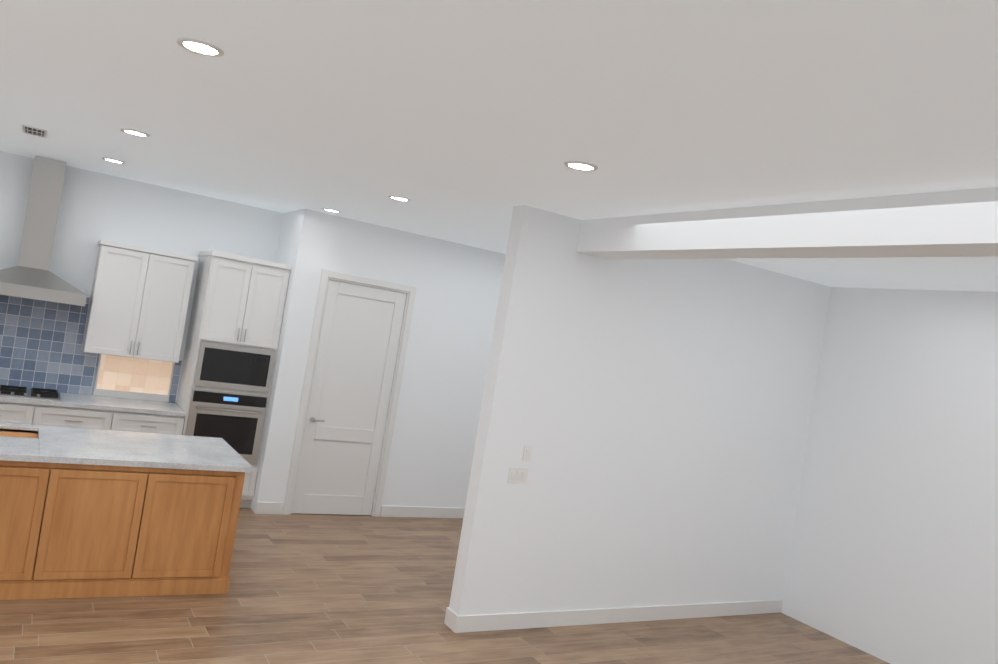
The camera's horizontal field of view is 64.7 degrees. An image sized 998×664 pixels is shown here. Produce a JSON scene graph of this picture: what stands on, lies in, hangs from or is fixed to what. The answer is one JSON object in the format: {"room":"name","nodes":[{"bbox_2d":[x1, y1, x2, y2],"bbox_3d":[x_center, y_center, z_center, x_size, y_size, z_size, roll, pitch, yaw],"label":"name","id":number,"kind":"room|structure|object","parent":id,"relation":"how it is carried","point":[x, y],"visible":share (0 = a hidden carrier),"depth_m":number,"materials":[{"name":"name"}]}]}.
{"room":"kitchen","nodes":[
{"label":"kitchen","id":0,"kind":"room"},
{"bbox_2d":[0,151,282,402],"bbox_3d":[-5.606,-0.272,6.809,7.300,3.070,0.200,9,-1,-31],"label":"wall","id":1,"kind":"structure","parent":0,"point":[95,208],"depth_m":7.75,"materials":[{"name":"white paint"}]},
{"bbox_2d":[0,156,86,305],"bbox_3d":[-4.179,-0.943,7.170,0.900,1.280,0.500,9,-1,-31],"label":"range hood","id":2,"kind":"object","parent":1,"relation":"attached to","point":[30,275],"visible":0.96,"depth_m":7.14,"materials":[{"name":"silver metal"}]},
{"bbox_2d":[0,295,181,402],"bbox_3d":[-4.588,0.043,7.313,3.131,0.940,0.008,9,-1,-31],"label":"tile backsplash","id":3,"kind":"structure","parent":1,"relation":"attached to","point":[41,344],"depth_m":7.49,"materials":[{"name":"blue tile"}]},
{"bbox_2d":[93,354,174,401],"bbox_3d":[-3.648,0.454,7.900,0.690,0.434,0.012,9,-1,-31],"label":"window","id":4,"kind":"structure","parent":1,"relation":"attached to","point":[131,378],"depth_m":7.89,"materials":[{"name":"white"}]},
{"bbox_2d":[82,240,197,362],"bbox_3d":[-3.511,-0.287,7.701,0.864,1.060,0.383,9,-1,-31],"label":"upper cabinet","id":5,"kind":"object","parent":1,"relation":"attached to","point":[138,302],"visible":1,"depth_m":7.55,"materials":[{"name":"white wood"}]},
{"bbox_2d":[250,210,297,504],"bbox_3d":[-2.344,0.264,8.265,0.150,3.070,0.680,9,-1,-31],"label":"wall","id":6,"kind":"structure","parent":0,"point":[289,226],"depth_m":8.22,"materials":[{"name":"white paint"}]},
{"bbox_2d":[250,209,505,515],"bbox_3d":[-0.451,0.574,8.942,4.140,3.070,0.120,9,-1,-31],"label":"wall","id":7,"kind":"structure","parent":0,"point":[458,285],"depth_m":8.60,"materials":[{"name":"white paint"}]},
{"bbox_2d":[282,269,416,516],"bbox_3d":[-1.560,0.674,8.270,1.060,2.510,0.164,9,-1,-31],"label":"interior door","id":8,"kind":"structure","parent":7,"relation":"in","point":[348,393],"depth_m":8.25,"materials":[{"name":"white wood"}]},
{"bbox_2d":[380,506,464,518],"bbox_3d":[-0.086,2.129,9.214,2.805,0.120,0.013,9,-1,-31],"label":"baseboard","id":9,"kind":"structure","parent":7,"relation":"attached to","point":[386,511],"depth_m":8.74,"materials":[{"name":"white wood"}]},
{"bbox_2d":[0,508,889,663],"bbox_3d":[-1.278,2.001,2.923,11.700,0.100,11.600,9,-1,-31],"label":"floor","id":10,"kind":"structure","parent":0,"point":[331,589],"depth_m":5.70,"materials":[{"name":"brown wood"}]},
{"bbox_2d":[0,404,31,423],"bbox_3d":[-4.579,1.004,7.045,0.746,0.880,0.620,9,-1,-31],"label":"base cabinet","id":11,"kind":"object","parent":10,"relation":"on","point":[9,413],"depth_m":6.88,"materials":[{"name":"white wood"}]},
{"bbox_2d":[29,404,103,428],"bbox_3d":[-4.022,1.097,7.382,0.687,0.880,0.620,9,-1,-31],"label":"base cabinet","id":12,"kind":"object","parent":10,"relation":"on","point":[72,410],"depth_m":7.08,"materials":[{"name":"white wood"}]},
{"bbox_2d":[0,431,251,599],"bbox_3d":[-3.403,1.180,5.277,3.044,0.880,1.020,9,-1,-31],"label":"kitchen island","id":13,"kind":"object","parent":10,"relation":"on","point":[86,513],"depth_m":5.21,"materials":[{"name":"brown wood"}]},
{"bbox_2d":[0,423,251,470],"bbox_3d":[-3.340,0.724,5.292,3.090,0.040,1.090,9,-1,-31],"label":"island countertop","id":14,"kind":"structure","parent":13,"relation":"on","point":[90,447],"depth_m":5.53,"materials":[{"name":"grey stone"}]},
{"bbox_2d":[100,412,184,434],"bbox_3d":[-3.539,1.177,7.673,0.688,0.880,0.620,9,-1,-31],"label":"base cabinet","id":15,"kind":"object","parent":10,"relation":"on","point":[117,421],"depth_m":7.40,"materials":[{"name":"white wood"}]},
{"bbox_2d":[0,392,185,415],"bbox_3d":[-4.510,0.550,7.038,3.161,0.040,0.635,9,-1,-31],"label":"countertop","id":16,"kind":"structure","parent":15,"relation":"on","point":[68,400],"depth_m":7.37,"materials":[{"name":"grey stone"}]},
{"bbox_2d":[0,385,60,399],"bbox_3d":[-4.391,0.530,7.117,0.760,0.036,0.440,9,-1,-31],"label":"cooktop","id":17,"kind":"object","parent":16,"relation":"in","point":[20,391],"visible":1,"depth_m":7.12,"materials":[{"name":"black metal"}]},
{"bbox_2d":[176,250,291,507],"bbox_3d":[-2.772,0.482,8.003,0.777,2.500,0.726,9,-1,-31],"label":"tall cabinet","id":18,"kind":"object","parent":10,"relation":"on","point":[231,349],"visible":0.85,"depth_m":7.75,"materials":[{"name":"painted wood"},{"name":"brushed nickel"}]},
{"bbox_2d":[0,0,997,291],"bbox_3d":[-0.773,-1.139,2.947,11.700,0.120,11.600,9,-1,-31],"label":"ceiling","id":19,"kind":"structure","parent":0,"point":[470,122],"depth_m":3.31,"materials":[{"name":"white paint"}]},
{"bbox_2d":[22,124,46,137],"bbox_3d":[-3.425,-1.479,5.812,0.160,0.008,0.360,9,-1,-31],"label":"ceiling vent","id":20,"kind":"object","parent":19,"relation":"in","point":[26,129],"visible":1,"depth_m":5.80,"materials":[{"name":"white metal"}]},
{"bbox_2d":[102,157,124,163],"bbox_3d":[-3.247,-1.443,6.642,0.180,0.010,0.180,9,-1,-31],"label":"recessed light","id":21,"kind":"object","parent":19,"relation":"in","point":[113,160],"visible":1,"depth_m":6.62,"materials":[{"name":"white"}]},
{"bbox_2d":[120,128,149,136],"bbox_3d":[-2.412,-1.320,5.224,0.180,0.010,0.180,9,-1,-31],"label":"recessed light","id":22,"kind":"object","parent":19,"relation":"in","point":[134,132],"visible":1,"depth_m":5.21,"materials":[{"name":"white"}]},
{"bbox_2d":[177,38,223,56],"bbox_3d":[-1.198,-1.140,3.162,0.180,0.010,0.180,9,-1,-31],"label":"recessed light","id":23,"kind":"object","parent":19,"relation":"in","point":[200,47],"visible":0.98,"depth_m":3.15,"materials":[{"name":"white"}]},
{"bbox_2d":[322,208,340,212],"bbox_3d":[-1.619,-1.174,7.624,0.180,0.010,0.180,9,-1,-31],"label":"recessed light","id":24,"kind":"object","parent":19,"relation":"in","point":[331,210],"visible":1,"depth_m":7.60,"materials":[{"name":"white"}]},
{"bbox_2d":[388,195,410,201],"bbox_3d":[-0.784,-1.050,6.206,0.180,0.010,0.180,9,-1,-31],"label":"recessed light","id":25,"kind":"object","parent":19,"relation":"in","point":[399,198],"visible":1,"depth_m":6.19,"materials":[{"name":"white"}]},
{"bbox_2d":[564,161,597,171],"bbox_3d":[0.430,-0.871,4.144,0.180,0.010,0.180,9,-1,-31],"label":"recessed light","id":26,"kind":"object","parent":19,"relation":"in","point":[581,166],"visible":0.98,"depth_m":4.13,"materials":[{"name":"white"}]},
{"bbox_2d":[577,187,997,258],"bbox_3d":[2.210,-0.473,3.412,0.300,0.240,5.880,9,-1,-31],"label":"soffit","id":27,"kind":"structure","parent":19,"relation":"attached to","point":[959,223],"depth_m":4.10,"materials":[{"name":"white paint"}]},
{"bbox_2d":[449,205,830,615],"bbox_3d":[1.362,0.847,6.536,3.450,3.070,0.150,9,-1,-31],"label":"wall","id":28,"kind":"structure","parent":0,"point":[656,413],"depth_m":6.28,"materials":[{"name":"white paint"}]},
{"bbox_2d":[444,607,454,625],"bbox_3d":[1.081,2.296,6.592,3.463,0.120,0.013,9,-1,-31],"label":"baseboard","id":29,"kind":"structure","parent":28,"relation":"attached to","point":[447,621],"depth_m":5.67,"materials":[{"name":"white wood"}]},
{"bbox_2d":[507,467,528,483],"bbox_3d":[0.141,1.045,5.740,0.162,0.114,0.010,9,-1,-31],"label":"light switch","id":30,"kind":"object","parent":28,"relation":"attached to","point":[518,475],"visible":1,"depth_m":5.74,"materials":[{"name":"white plastic"}]},
{"bbox_2d":[522,445,532,460],"bbox_3d":[0.210,0.884,5.767,0.070,0.114,0.010,9,-1,-31],"label":"light switch","id":31,"kind":"object","parent":28,"relation":"attached to","point":[527,452],"visible":1,"depth_m":5.76,"materials":[{"name":"white plastic"}]},
{"bbox_2d":[451,600,782,632],"bbox_3d":[1.163,2.309,6.452,3.463,0.120,0.013,9,-1,-31],"label":"baseboard","id":32,"kind":"structure","parent":28,"relation":"attached to","point":[454,622],"depth_m":6.25,"materials":[{"name":"white wood"}]},
{"bbox_2d":[781,287,997,663],"bbox_3d":[3.456,1.184,6.542,0.200,3.070,10.050,9,-1,-31],"label":"wall","id":33,"kind":"structure","parent":0,"point":[893,556],"depth_m":6.52,"materials":[{"name":"white paint"}]}
]}

